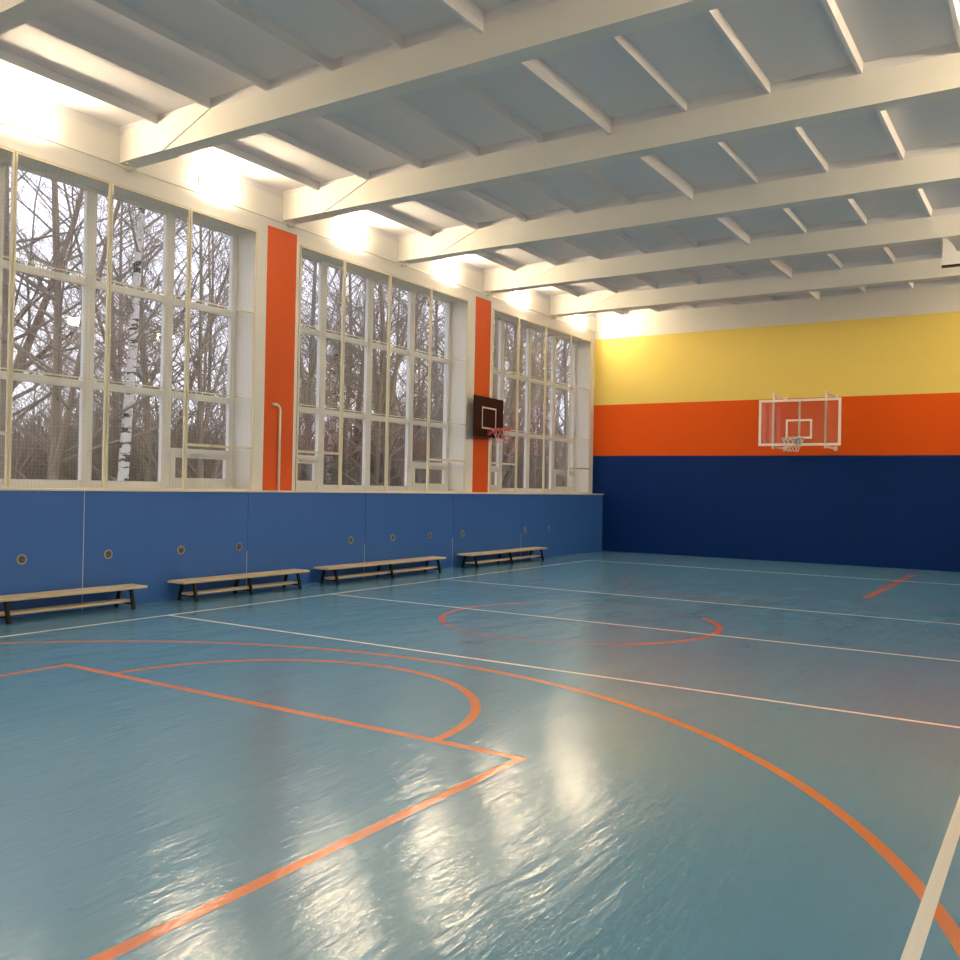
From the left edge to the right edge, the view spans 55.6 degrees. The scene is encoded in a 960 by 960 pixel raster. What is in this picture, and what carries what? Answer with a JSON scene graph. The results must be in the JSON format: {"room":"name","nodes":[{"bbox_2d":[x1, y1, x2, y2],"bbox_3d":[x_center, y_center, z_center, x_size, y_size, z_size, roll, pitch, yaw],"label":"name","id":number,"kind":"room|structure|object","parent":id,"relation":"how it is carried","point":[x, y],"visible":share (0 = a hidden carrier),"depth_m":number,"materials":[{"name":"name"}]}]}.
{"room":"sports hall","nodes":[
{"label":"sports hall","id":0,"kind":"room"},
{"bbox_2d":[0,90,595,493],"bbox_3d":[-3.864,-1.628,14.840,0.600,7.100,24.890,1,-1,33],"label":"wall","id":1,"kind":"structure","parent":0,"point":[278,245],"depth_m":15.08,"materials":[{"name":"paint"}]},
{"bbox_2d":[0,158,237,487],"bbox_3d":[-5.432,-1.980,12.675,0.117,4.190,5.240,1,-1,33],"label":"window","id":2,"kind":"structure","parent":1,"relation":"in","point":[84,465],"depth_m":13.33,"materials":[{"name":"paint"}]},
{"bbox_2d":[0,146,257,489],"bbox_3d":[-5.049,-1.967,12.427,0.032,4.175,5.230,1,-1,33],"label":"guard","id":3,"kind":"object","parent":1,"relation":"attached to","point":[12,259],"visible":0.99,"depth_m":12.39,"materials":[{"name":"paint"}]},
{"bbox_2d":[198,173,234,199],"bbox_3d":[-4.014,-4.484,13.893,0.103,0.226,0.640,1,-1,33],"label":"floodlight","id":4,"kind":"object","parent":1,"relation":"attached to","point":[206,182],"visible":1,"depth_m":13.83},
{"bbox_2d":[0,122,596,332],"bbox_3d":[-3.500,-4.281,14.640,0.158,0.075,24.820,1,-1,33],"label":"pipe","id":5,"kind":"object","parent":1,"relation":"attached to","point":[130,167],"visible":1,"depth_m":14.48,"materials":[{"name":"metal"}]},
{"bbox_2d":[0,488,603,494],"bbox_3d":[-3.739,0.178,14.723,0.920,0.030,24.890,1,-1,33],"label":"trim","id":6,"kind":"structure","parent":1,"relation":"attached to","point":[1,489],"depth_m":14.09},
{"bbox_2d":[272,403,280,490],"bbox_3d":[-3.368,-0.548,15.023,0.042,1.442,0.194,1,-1,33],"label":"vent pipe","id":7,"kind":"object","parent":6,"relation":"on","point":[273,404],"visible":1,"depth_m":15.06,"materials":[{"name":"metal"}]},
{"bbox_2d":[297,254,451,490],"bbox_3d":[-2.080,-1.876,17.871,0.117,4.190,5.170,1,-1,33],"label":"window","id":8,"kind":"structure","parent":1,"relation":"in","point":[317,482],"depth_m":17.73,"materials":[{"name":"paint"}]},
{"bbox_2d":[295,245,468,491],"bbox_3d":[-1.696,-1.863,17.624,0.032,4.175,5.160,1,-1,33],"label":"guard","id":9,"kind":"object","parent":1,"relation":"attached to","point":[343,300],"visible":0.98,"depth_m":17.47,"materials":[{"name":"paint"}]},
{"bbox_2d":[438,263,458,279],"bbox_3d":[-0.653,-4.380,19.102,0.103,0.226,0.640,1,-1,33],"label":"floodlight","id":10,"kind":"object","parent":1,"relation":"attached to","point":[443,269],"visible":1,"depth_m":19.02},
{"bbox_2d":[473,395,512,442],"bbox_3d":[0.189,-1.319,20.181,0.961,1.012,0.992,1,0,-15],"label":"basketball backboard","id":11,"kind":"object","parent":1,"relation":"attached to","point":[487,412],"visible":1,"depth_m":20.07,"materials":[{"name":"brown wood"}]},
{"bbox_2d":[514,291,529,304],"bbox_3d":[1.000,-4.329,21.664,0.103,0.226,0.640,1,-1,33],"label":"floodlight","id":12,"kind":"object","parent":1,"relation":"attached to","point":[522,298],"visible":1,"depth_m":21.58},
{"bbox_2d":[491,316,576,491],"bbox_3d":[1.249,-1.773,23.030,0.117,4.190,5.070,1,-1,33],"label":"window","id":13,"kind":"structure","parent":1,"relation":"in","point":[552,478],"depth_m":23.04,"materials":[{"name":"paint"}]},
{"bbox_2d":[489,309,591,493],"bbox_3d":[1.632,-1.760,22.782,0.032,4.175,5.060,1,-1,33],"label":"guard","id":14,"kind":"object","parent":1,"relation":"attached to","point":[543,358],"visible":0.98,"depth_m":22.73,"materials":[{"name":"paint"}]},
{"bbox_2d":[573,315,586,325],"bbox_3d":[2.670,-4.277,24.252,0.103,0.226,0.640,1,-1,33],"label":"floodlight","id":15,"kind":"object","parent":1,"relation":"attached to","point":[579,319],"visible":0.89,"depth_m":24.16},
{"bbox_2d":[0,551,959,959],"bbox_3d":[1.238,1.897,11.478,12.905,0.200,25.490,1,-1,33],"label":"floor","id":16,"kind":"structure","parent":0,"point":[597,755],"depth_m":5.49,"materials":[{"name":"rubber"}]},
{"bbox_2d":[0,491,84,618],"bbox_3d":[-5.896,0.886,10.609,0.029,1.530,2.794,1,-1,33],"label":"wall panel","id":17,"kind":"object","parent":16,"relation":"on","point":[42,532],"visible":1,"depth_m":11.29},
{"bbox_2d":[17,554,26,564],"bbox_3d":[-5.580,0.966,11.081,0.007,0.128,0.128,1,-1,33],"label":"air vent","id":18,"kind":"object","parent":17,"relation":"attached to","point":[21,558],"depth_m":11.08,"materials":[{"name":"metal"}]},
{"bbox_2d":[0,584,147,623],"bbox_3d":[-5.580,1.511,10.582,0.400,0.292,3.780,1,-1,33],"label":"bench","id":19,"kind":"object","parent":16,"relation":"on","point":[5,599],"visible":1,"depth_m":11.24,"materials":[{"name":"brown wood"}]},
{"bbox_2d":[82,491,247,608],"bbox_3d":[-4.378,0.933,12.962,0.029,1.530,2.794,1,-1,33],"label":"wall panel","id":20,"kind":"object","parent":16,"relation":"on","point":[151,539],"visible":0.98,"depth_m":12.78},
{"bbox_2d":[104,549,112,558],"bbox_3d":[-4.935,0.986,12.081,0.007,0.128,0.128,1,-1,33],"label":"air vent","id":21,"kind":"object","parent":20,"relation":"attached to","point":[108,553],"depth_m":12.08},
{"bbox_2d":[168,569,309,601],"bbox_3d":[-3.564,1.574,13.708,0.400,0.292,2.500,1,-1,33],"label":"bench","id":22,"kind":"object","parent":16,"relation":"on","point":[193,581],"visible":1,"depth_m":13.57,"materials":[{"name":"brown wood"}]},
{"bbox_2d":[246,492,365,589],"bbox_3d":[-2.855,0.980,15.322,0.029,1.530,2.814,1,-1,33],"label":"wall panel","id":23,"kind":"object","parent":16,"relation":"on","point":[306,531],"visible":0.99,"depth_m":15.19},
{"bbox_2d":[313,556,445,584],"bbox_3d":[-1.726,1.631,16.556,0.400,0.292,3.400,1,-1,33],"label":"bench","id":24,"kind":"object","parent":16,"relation":"on","point":[336,577],"visible":1,"depth_m":16.32,"materials":[{"name":"brown wood"}]},
{"bbox_2d":[364,493,453,577],"bbox_3d":[-1.329,1.028,17.688,0.029,1.530,2.804,1,-1,33],"label":"wall panel","id":25,"kind":"object","parent":16,"relation":"on","point":[397,525],"visible":1,"depth_m":17.58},
{"bbox_2d":[452,494,521,567],"bbox_3d":[0.197,1.075,20.052,0.029,1.530,2.814,1,-1,33],"label":"wall panel","id":26,"kind":"object","parent":16,"relation":"on","point":[481,522],"visible":1,"depth_m":19.94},
{"bbox_2d":[457,547,546,567],"bbox_3d":[0.556,1.701,20.093,0.400,0.292,3.260,1,-1,33],"label":"bench","id":27,"kind":"object","parent":16,"relation":"on","point":[475,554],"visible":1,"depth_m":19.91,"materials":[{"name":"brown wood"}]},
{"bbox_2d":[521,494,602,559],"bbox_3d":[2.155,1.135,23.086,0.027,1.530,4.397,1,-1,33],"label":"wall panel","id":28,"kind":"object","parent":16,"relation":"on","point":[563,524],"visible":1,"depth_m":22.91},
{"bbox_2d":[0,0,959,317],"bbox_3d":[1.369,-4.842,11.527,12.905,0.620,25.490,1,-1,33],"label":"ceiling","id":29,"kind":"structure","parent":0,"point":[113,66],"depth_m":11.39,"materials":[{"name":"paint"}]},
{"bbox_2d":[0,0,75,34],"bbox_3d":[-1.527,-4.675,6.769,12.005,0.676,0.272,1,-1,33],"label":"ceiling beam","id":30,"kind":"structure","parent":29,"relation":"attached to","point":[13,13],"depth_m":8.50,"materials":[{"name":"paint"}]},
{"bbox_2d":[120,0,746,167],"bbox_3d":[0.154,-4.623,9.373,12.005,0.676,0.272,1,-1,33],"label":"ceiling beam","id":31,"kind":"structure","parent":29,"relation":"attached to","point":[561,25],"depth_m":9.85,"materials":[{"name":"paint"}]},
{"bbox_2d":[283,53,959,223],"bbox_3d":[1.834,-4.572,11.978,12.005,0.676,0.272,1,-1,33],"label":"ceiling beam","id":32,"kind":"structure","parent":29,"relation":"attached to","point":[938,78],"depth_m":11.60,"materials":[{"name":"paint"}]},
{"bbox_2d":[398,151,959,263],"bbox_3d":[3.515,-4.519,14.582,12.005,0.676,0.272,1,-1,33],"label":"ceiling beam","id":33,"kind":"structure","parent":29,"relation":"attached to","point":[944,168],"depth_m":14.47,"materials":[{"name":"paint"}]},
{"bbox_2d":[484,213,959,292],"bbox_3d":[5.195,-4.468,17.187,12.005,0.676,0.272,1,-1,33],"label":"ceiling beam","id":34,"kind":"structure","parent":29,"relation":"attached to","point":[935,228],"depth_m":17.28,"materials":[{"name":"paint"}]},
{"bbox_2d":[939,238,959,267],"bbox_3d":[8.479,-3.838,14.990,1.650,0.500,0.130,1,-1,33],"label":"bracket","id":35,"kind":"object","parent":34,"relation":"attached to","point":[950,256],"visible":1,"depth_m":15.37,"materials":[{"name":"white metal"}]},
{"bbox_2d":[550,258,959,316],"bbox_3d":[6.876,-4.416,19.791,12.005,0.676,0.272,1,-1,33],"label":"ceiling beam","id":36,"kind":"structure","parent":29,"relation":"attached to","point":[924,270],"depth_m":20.11,"materials":[{"name":"paint"}]},
{"bbox_2d":[592,284,959,571],"bbox_3d":[8.133,-1.341,22.085,12.905,7.100,0.300,1,-1,33],"label":"wall","id":37,"kind":"structure","parent":0,"point":[680,467],"depth_m":22.30,"materials":[{"name":"paint"}]},
{"bbox_2d":[758,391,841,451],"bbox_3d":[7.509,-1.339,21.243,1.840,1.422,1.791,1,-1,33],"label":"basketball backboard","id":38,"kind":"object","parent":37,"relation":"attached to","point":[798,440],"visible":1,"depth_m":20.98,"materials":[{"name":"clear glass"}]},
{"label":"outside","id":39,"kind":"structure","parent":0,"visible":0},
{"bbox_3d":[-29.507,3.226,102.889,137.825,0.300,240.000,1,-1,33],"label":"ground","id":40,"kind":"structure","parent":39,"visible":0},
{"bbox_2d":[11,419,48,478],"bbox_3d":[-19.178,-0.130,31.317,8.592,5.853,7.487,1,0,-15],"label":"bare shrub","id":41,"kind":"object","parent":40,"relation":"on","point":[24,419],"visible":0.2,"depth_m":32.40,"materials":[{"name":"brown plant"}]},
{"bbox_2d":[12,334,52,433],"bbox_3d":[-37.318,-4.761,75.519,10.367,15.050,7.911,1,-1,39],"label":"bare tree","id":42,"kind":"object","parent":40,"relation":"on","point":[41,334],"visible":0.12,"depth_m":74.73,"materials":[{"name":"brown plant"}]},
{"bbox_2d":[11,391,93,479],"bbox_3d":[-19.419,-0.458,35.900,9.007,6.579,8.613,1,-1,-38],"label":"bare shrub","id":43,"kind":"object","parent":40,"relation":"on","point":[16,391],"visible":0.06,"depth_m":35.95,"materials":[{"name":"brown plant"}]},
{"bbox_2d":[16,293,96,437],"bbox_3d":[-36.568,-7.455,78.300,8.632,20.542,6.920,1,0,-11],"label":"bare tree","id":44,"kind":"object","parent":40,"relation":"on","point":[52,293],"visible":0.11,"depth_m":77.63,"materials":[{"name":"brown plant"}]},
{"bbox_2d":[11,389,112,473],"bbox_3d":[-20.465,-0.925,40.693,9.896,7.559,10.349,1,0,28],"label":"bare shrub","id":45,"kind":"object","parent":40,"relation":"on","point":[34,389],"visible":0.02,"depth_m":40.56,"materials":[{"name":"brown plant"}]},
{"bbox_2d":[11,384,114,479],"bbox_3d":[-16.952,-0.583,32.705,9.011,6.883,9.423,1,-1,42],"label":"bare shrub","id":46,"kind":"object","parent":40,"relation":"on","point":[36,467],"visible":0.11,"depth_m":32.66,"materials":[{"name":"brown plant"}]},
{"bbox_2d":[13,266,124,433],"bbox_3d":[-23.387,-5.137,56.126,11.064,16.061,8.442,1,0,-9],"label":"bare tree","id":47,"kind":"object","parent":40,"relation":"on","point":[71,266],"visible":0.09,"depth_m":55.41,"materials":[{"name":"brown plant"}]},
{"bbox_2d":[22,443,143,480],"bbox_3d":[-14.996,0.620,34.588,6.572,4.543,6.305,1,0,-20],"label":"bare shrub","id":48,"kind":"object","parent":40,"relation":"on","point":[75,443],"visible":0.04,"depth_m":33.54,"materials":[{"name":"brown plant"}]},
{"bbox_2d":[0,165,197,478],"bbox_3d":[-12.763,-5.948,23.909,10.490,17.636,12.227,1,-1,-37],"label":"bare tree","id":49,"kind":"object","parent":40,"relation":"on","point":[33,240],"visible":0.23,"depth_m":23.66,"materials":[{"name":"brown plant"}]},
{"bbox_2d":[11,379,213,476],"bbox_3d":[-17.087,-0.938,40.002,11.320,7.711,9.864,1,-1,-41],"label":"bare shrub","id":50,"kind":"object","parent":40,"relation":"on","point":[102,379],"visible":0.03,"depth_m":38.78,"materials":[{"name":"brown plant"}]},
{"bbox_2d":[11,379,216,480],"bbox_3d":[-13.793,-0.637,35.382,9.939,7.161,10.360,1,0,7],"label":"bare shrub","id":51,"kind":"object","parent":40,"relation":"on","point":[66,467],"visible":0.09,"depth_m":33.71,"materials":[{"name":"brown plant"}]},
{"bbox_2d":[14,203,214,431],"bbox_3d":[-17.459,-5.617,45.726,11.782,17.103,8.990,1,0,8],"label":"bare tree","id":52,"kind":"object","parent":40,"relation":"on","point":[107,203],"visible":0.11,"depth_m":45.66,"materials":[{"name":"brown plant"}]},
{"bbox_2d":[34,233,196,426],"bbox_3d":[-20.379,-5.657,53.523,11.840,17.188,9.034,1,0,-31],"label":"bare tree","id":53,"kind":"object","parent":40,"relation":"on","point":[105,233],"visible":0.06,"depth_m":52.74,"materials":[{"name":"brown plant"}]},
{"bbox_2d":[13,394,222,480],"bbox_3d":[-14.451,-0.411,37.673,9.708,6.710,9.314,1,0,-19],"label":"bare shrub","id":54,"kind":"object","parent":40,"relation":"on","point":[77,439],"visible":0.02,"depth_m":36.82,"materials":[{"name":"brown plant"}]},
{"bbox_2d":[14,405,221,477],"bbox_3d":[-13.555,-0.102,38.154,8.378,6.119,8.011,1,0,28],"label":"bare shrub","id":55,"kind":"object","parent":40,"relation":"on","point":[137,405],"visible":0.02,"depth_m":37.82,"materials":[{"name":"brown plant"}]},
{"bbox_2d":[9,167,229,481],"bbox_3d":[-11.824,-6.210,30.642,9.615,18.292,12.600,1,0,-14],"label":"bare tree","id":56,"kind":"object","parent":40,"relation":"on","point":[146,402],"visible":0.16,"depth_m":31.59,"materials":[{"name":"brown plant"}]},
{"bbox_2d":[15,202,227,448],"bbox_3d":[-15.994,-6.705,43.337,10.152,19.313,13.304,1,0,23],"label":"bare tree","id":57,"kind":"object","parent":40,"relation":"on","point":[116,335],"visible":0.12,"depth_m":42.14,"materials":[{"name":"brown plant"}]},
{"bbox_2d":[28,178,226,480],"bbox_3d":[-8.821,-6.771,23.561,5.561,19.431,7.779,1,0,-31],"label":"birch tree","id":58,"kind":"object","parent":40,"relation":"on","point":[124,451],"visible":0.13,"depth_m":23.21,"materials":[{"name":"white plant"}]},
{"bbox_2d":[33,405,221,481],"bbox_3d":[-12.394,0.009,34.748,8.177,5.891,8.523,1,-1,43],"label":"bare shrub","id":59,"kind":"object","parent":40,"relation":"on","point":[110,456],"visible":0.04,"depth_m":33.25,"materials":[{"name":"brown plant"}]},
{"bbox_2d":[45,378,223,461],"bbox_3d":[-14.966,-0.846,44.204,11.261,7.671,9.814,1,0,18],"label":"bare shrub","id":60,"kind":"object","parent":40,"relation":"on","point":[124,378],"visible":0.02,"depth_m":42.01,"materials":[{"name":"brown plant"}]},
{"bbox_2d":[0,166,335,479],"bbox_3d":[-9.469,-5.768,22.685,11.970,17.377,9.134,1,0,-10],"label":"bare tree","id":61,"kind":"object","parent":40,"relation":"on","point":[54,458],"visible":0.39,"depth_m":22.66,"materials":[{"name":"brown plant"}]},
{"bbox_2d":[45,205,316,478],"bbox_3d":[-8.963,-5.002,28.883,8.679,15.977,8.686,1,0,-18],"label":"bare tree","id":62,"kind":"object","parent":40,"relation":"on","point":[201,430],"visible":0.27,"depth_m":28.54,"materials":[{"name":"brown plant"}]},
{"bbox_2d":[68,383,300,474],"bbox_3d":[-13.493,-0.772,41.319,10.904,7.537,10.461,1,-1,-38],"label":"bare shrub","id":63,"kind":"object","parent":40,"relation":"on","point":[225,383],"visible":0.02,"depth_m":40.50,"materials":[{"name":"brown plant"}]},
{"bbox_2d":[16,184,356,481],"bbox_3d":[-10.031,-6.283,32.957,12.774,18.545,9.748,1,0,-18],"label":"bare tree","id":64,"kind":"object","parent":40,"relation":"on","point":[151,273],"visible":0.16,"depth_m":32.28,"materials":[{"name":"brown plant"}]},
{"bbox_2d":[92,431,301,481],"bbox_3d":[-10.644,0.450,34.940,7.032,5.066,7.329,1,0,22],"label":"bare shrub","id":65,"kind":"object","parent":40,"relation":"on","point":[214,431],"visible":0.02,"depth_m":33.75,"materials":[{"name":"brown plant"}]},
{"bbox_2d":[172,329,226,434],"bbox_3d":[-22.734,-6.321,80.193,9.896,18.827,12.968,1,-1,38],"label":"bare tree","id":66,"kind":"object","parent":40,"relation":"on","point":[224,329],"visible":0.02,"depth_m":80.57,"materials":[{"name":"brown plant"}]},
{"bbox_2d":[98,385,336,472],"bbox_3d":[-11.979,-0.863,41.583,11.427,7.784,9.958,1,0,7],"label":"bare shrub","id":67,"kind":"object","parent":40,"relation":"on","point":[173,385],"visible":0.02,"depth_m":40.76,"materials":[{"name":"brown plant"}]},
{"bbox_2d":[100,388,372,484],"bbox_3d":[-9.009,-0.438,34.559,10.175,6.931,8.867,1,0,-14],"label":"bare shrub","id":68,"kind":"object","parent":40,"relation":"on","point":[221,438],"visible":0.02,"depth_m":33.76,"materials":[{"name":"brown plant"}]},
{"bbox_2d":[172,232,305,477],"bbox_3d":[-10.078,-5.044,36.666,5.427,16.109,6.770,1,-1,-32],"label":"bare tree","id":69,"kind":"object","parent":40,"relation":"on","point":[212,239],"visible":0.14,"depth_m":36.02,"materials":[{"name":"brown plant"}]},
{"bbox_2d":[203,234,357,475],"bbox_3d":[-8.832,-4.679,41.329,8.428,15.516,8.436,1,0,-1],"label":"bare tree","id":70,"kind":"object","parent":40,"relation":"on","point":[214,234],"visible":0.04,"depth_m":41.52,"materials":[{"name":"brown plant"}]},
{"bbox_2d":[220,282,348,444],"bbox_3d":[-12.607,-5.814,60.823,9.757,17.945,9.748,1,0,-24],"label":"bare tree","id":71,"kind":"object","parent":40,"relation":"on","point":[301,416],"visible":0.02,"depth_m":60.08,"materials":[{"name":"brown plant"}]},
{"bbox_2d":[192,226,406,480],"bbox_3d":[-6.274,-6.849,34.245,8.343,19.853,6.688,1,0,1],"label":"bare tree","id":72,"kind":"object","parent":40,"relation":"on","point":[309,384],"visible":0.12,"depth_m":34.83,"materials":[{"name":"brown plant"}]},
{"bbox_2d":[299,261,352,454],"bbox_3d":[-8.785,-4.548,44.883,5.877,15.293,5.024,1,0,-14],"label":"birch tree","id":73,"kind":"object","parent":40,"relation":"on","point":[307,261],"visible":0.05,"depth_m":44.92,"materials":[{"name":"brown plant"}]},
{"bbox_2d":[300,297,372,448],"bbox_3d":[-9.929,-5.090,61.346,9.025,16.599,9.017,1,0,-31],"label":"bare tree","id":74,"kind":"object","parent":40,"relation":"on","point":[331,297],"visible":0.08,"depth_m":61.34,"materials":[{"name":"brown plant"}]},
{"bbox_2d":[301,259,404,484],"bbox_3d":[-6.142,-6.587,39.341,5.552,19.400,7.766,1,0,-10],"label":"birch tree","id":75,"kind":"object","parent":40,"relation":"on","point":[309,270],"visible":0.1,"depth_m":38.99,"materials":[{"name":"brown plant"}]},
{"bbox_2d":[297,398,431,484],"bbox_3d":[-5.593,-0.360,40.929,9.167,7.002,9.586,1,0,28],"label":"bare shrub","id":76,"kind":"object","parent":40,"relation":"on","point":[345,460],"visible":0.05,"depth_m":38.75,"materials":[{"name":"brown plant"}]},
{"bbox_2d":[297,428,435,485],"bbox_3d":[-5.482,0.287,39.395,8.204,5.671,7.871,1,0,19],"label":"bare shrub","id":77,"kind":"object","parent":40,"relation":"on","point":[338,428],"visible":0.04,"depth_m":38.72,"materials":[{"name":"brown plant"}]},
{"bbox_2d":[298,397,441,484],"bbox_3d":[-6.372,-0.502,42.058,9.313,7.280,10.687,1,0,-27],"label":"bare shrub","id":78,"kind":"object","parent":40,"relation":"on","point":[347,397],"visible":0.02,"depth_m":40.58,"materials":[{"name":"brown plant"}]},
{"bbox_2d":[299,268,444,484],"bbox_3d":[-4.323,-6.898,40.748,10.576,20.121,13.860,1,0,17],"label":"bare tree","id":79,"kind":"object","parent":40,"relation":"on","point":[358,404],"visible":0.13,"depth_m":39.29,"materials":[{"name":"brown plant"}]},
{"bbox_2d":[300,268,444,451],"bbox_3d":[-5.393,-6.781,46.371,13.727,19.927,10.474,2,-1,-43],"label":"bare tree","id":80,"kind":"object","parent":40,"relation":"on","point":[344,426],"visible":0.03,"depth_m":45.70,"materials":[{"name":"brown plant"}]},
{"bbox_2d":[325,452,420,485],"bbox_3d":[-4.559,0.986,36.764,5.554,4.242,5.808,1,-1,-37],"label":"bare shrub","id":81,"kind":"object","parent":40,"relation":"on","point":[380,452],"visible":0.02,"depth_m":35.73,"materials":[{"name":"brown plant"}]},
{"bbox_2d":[359,287,444,425],"bbox_3d":[-2.930,-6.401,41.816,5.492,19.190,7.682,1,0,0],"label":"birch tree","id":82,"kind":"object","parent":40,"relation":"on","point":[419,298],"visible":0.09,"depth_m":41.40,"materials":[{"name":"brown plant"}]},
{"bbox_2d":[301,270,522,485],"bbox_3d":[-3.525,-4.465,35.756,10.459,15.184,7.981,1,-1,33],"label":"bare tree","id":83,"kind":"object","parent":40,"relation":"on","point":[380,406],"visible":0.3,"depth_m":35.82,"materials":[{"name":"brown plant"}]},
{"bbox_2d":[396,319,442,443],"bbox_3d":[-4.054,-4.503,67.601,10.899,15.720,9.351,1,0,-1],"label":"bare tree","id":84,"kind":"object","parent":40,"relation":"on","point":[423,319],"visible":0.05,"depth_m":67.30,"materials":[{"name":"brown plant"}]},
{"bbox_2d":[395,300,444,439],"bbox_3d":[-4.693,-5.404,71.244,9.227,17.554,12.092,1,0,-9],"label":"bare tree","id":85,"kind":"object","parent":40,"relation":"on","point":[433,300],"visible":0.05,"depth_m":70.08,"materials":[{"name":"brown plant"}]},
{"bbox_2d":[298,264,550,485],"bbox_3d":[-3.669,-5.673,37.221,12.227,17.636,10.490,1,-1,-37],"label":"bare tree","id":86,"kind":"object","parent":40,"relation":"on","point":[391,454],"visible":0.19,"depth_m":36.39,"materials":[{"name":"brown plant"}]},
{"bbox_2d":[302,388,547,488],"bbox_3d":[-2.943,-0.524,40.904,10.770,7.445,10.333,1,0,-18],"label":"bare shrub","id":87,"kind":"object","parent":40,"relation":"on","point":[422,445],"visible":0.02,"depth_m":39.01,"materials":[{"name":"brown plant"}]},
{"bbox_2d":[346,398,514,463],"bbox_3d":[-3.396,-0.611,46.358,10.055,7.680,10.515,1,0,0],"label":"bare shrub","id":88,"kind":"object","parent":40,"relation":"on","point":[402,398],"visible":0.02,"depth_m":45.14,"materials":[{"name":"brown plant"}]},
{"bbox_2d":[354,279,509,483],"bbox_3d":[-1.701,-5.563,41.222,9.555,17.574,9.547,1,0,29],"label":"bare tree","id":89,"kind":"object","parent":40,"relation":"on","point":[438,303],"visible":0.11,"depth_m":40.63,"materials":[{"name":"brown plant"}]},
{"bbox_2d":[336,425,535,487],"bbox_3d":[-2.058,0.278,36.396,7.390,5.777,8.481,1,0,-16],"label":"bare shrub","id":90,"kind":"object","parent":40,"relation":"on","point":[435,440],"visible":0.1,"depth_m":35.96,"materials":[{"name":"brown plant"}]},
{"bbox_2d":[338,390,566,487],"bbox_3d":[-0.379,-0.681,41.127,10.767,7.864,10.296,1,0,6],"label":"bare shrub","id":91,"kind":"object","parent":40,"relation":"on","point":[512,474],"visible":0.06,"depth_m":39.55,"materials":[{"name":"brown plant"}]},
{"bbox_2d":[397,328,512,440],"bbox_3d":[-1.457,-3.416,52.422,7.300,13.426,7.294,1,0,-27],"label":"bare tree","id":92,"kind":"object","parent":40,"relation":"on","point":[512,328],"visible":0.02,"depth_m":51.20,"materials":[{"name":"brown plant"}]},
{"bbox_2d":[373,404,557,487],"bbox_3d":[-0.691,-0.504,45.627,10.497,7.563,10.941,1,0,23],"label":"bare shrub","id":93,"kind":"object","parent":40,"relation":"on","point":[509,404],"visible":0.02,"depth_m":44.26,"materials":[{"name":"brown plant"}]},
{"bbox_2d":[398,431,547,487],"bbox_3d":[-0.279,0.307,41.679,7.679,5.866,8.031,1,0,10],"label":"bare shrub","id":94,"kind":"object","parent":40,"relation":"on","point":[538,431],"visible":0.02,"depth_m":39.67,"materials":[{"name":"brown plant"}]},
{"bbox_2d":[377,302,569,484],"bbox_3d":[1.159,-5.710,39.185,10.665,17.930,12.431,2,-1,-43],"label":"bare tree","id":95,"kind":"object","parent":40,"relation":"on","point":[495,383],"visible":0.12,"depth_m":39.06,"materials":[{"name":"brown plant"}]},
{"bbox_2d":[401,291,569,487],"bbox_3d":[1.126,-6.423,41.742,13.450,19.400,11.539,1,0,18],"label":"bare tree","id":96,"kind":"object","parent":40,"relation":"on","point":[511,421],"visible":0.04,"depth_m":41.67,"materials":[{"name":"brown plant"}]},
{"bbox_2d":[430,422,561,487],"bbox_3d":[0.036,-0.036,45.472,8.489,6.636,9.741,1,0,-23],"label":"bare shrub","id":97,"kind":"object","parent":40,"relation":"on","point":[442,422],"visible":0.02,"depth_m":43.97,"materials":[{"name":"brown plant"}]},
{"bbox_2d":[494,320,563,459],"bbox_3d":[2.071,-5.449,48.122,5.919,17.570,7.383,1,-1,38],"label":"bare tree","id":98,"kind":"object","parent":40,"relation":"on","point":[494,320],"visible":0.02,"depth_m":47.71,"materials":[{"name":"brown plant"}]},
{"bbox_2d":[494,322,569,471],"bbox_3d":[2.684,-5.795,45.444,5.221,18.243,7.303,1,0,-1],"label":"birch tree","id":99,"kind":"object","parent":40,"relation":"on","point":[533,411],"visible":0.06,"depth_m":45.53,"materials":[{"name":"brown plant"}]},
{"bbox_2d":[504,330,563,472],"bbox_3d":[2.614,-6.095,49.276,6.369,18.906,7.945,1,0,-28],"label":"bare tree","id":100,"kind":"object","parent":40,"relation":"on","point":[540,422],"visible":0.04,"depth_m":49.58,"materials":[{"name":"brown plant"}]},
{"bbox_2d":[502,398,567,488],"bbox_3d":[2.542,-0.295,43.151,9.890,7.224,9.457,1,-1,-38],"label":"bare shrub","id":101,"kind":"object","parent":40,"relation":"on","point":[538,467],"visible":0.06,"depth_m":41.70,"materials":[{"name":"brown plant"}]},
{"bbox_2d":[506,426,563,486],"bbox_3d":[3.374,0.196,47.348,9.284,6.324,8.091,1,0,7],"label":"bare shrub","id":102,"kind":"object","parent":40,"relation":"on","point":[530,426],"visible":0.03,"depth_m":46.05,"materials":[{"name":"brown plant"}]},
{"bbox_2d":[503,325,569,486],"bbox_3d":[2.820,-7.002,41.651,6.948,20.626,8.668,1,0,5],"label":"bare tree","id":103,"kind":"object","parent":40,"relation":"on","point":[566,413],"visible":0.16,"depth_m":41.72,"materials":[{"name":"brown plant"}]},
{"bbox_2d":[511,331,569,466],"bbox_3d":[4.420,-6.103,47.113,7.291,18.973,6.233,1,0,21],"label":"birch tree","id":104,"kind":"object","parent":40,"relation":"on","point":[547,410],"visible":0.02,"depth_m":47.19,"materials":[{"name":"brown plant"}]},
{"bbox_2d":[520,455,567,488],"bbox_3d":[4.324,0.981,42.512,6.002,4.692,6.888,1,-1,-42],"label":"bare shrub","id":105,"kind":"object","parent":40,"relation":"on","point":[561,455],"visible":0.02,"depth_m":41.52,"materials":[{"name":"brown plant"}]},
{"bbox_2d":[537,335,569,430],"bbox_3d":[5.688,-7.564,67.191,6.366,22.242,8.904,1,-1,-42],"label":"birch tree","id":106,"kind":"object","parent":40,"relation":"on","point":[559,400],"visible":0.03,"depth_m":66.81,"materials":[{"name":"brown plant"}]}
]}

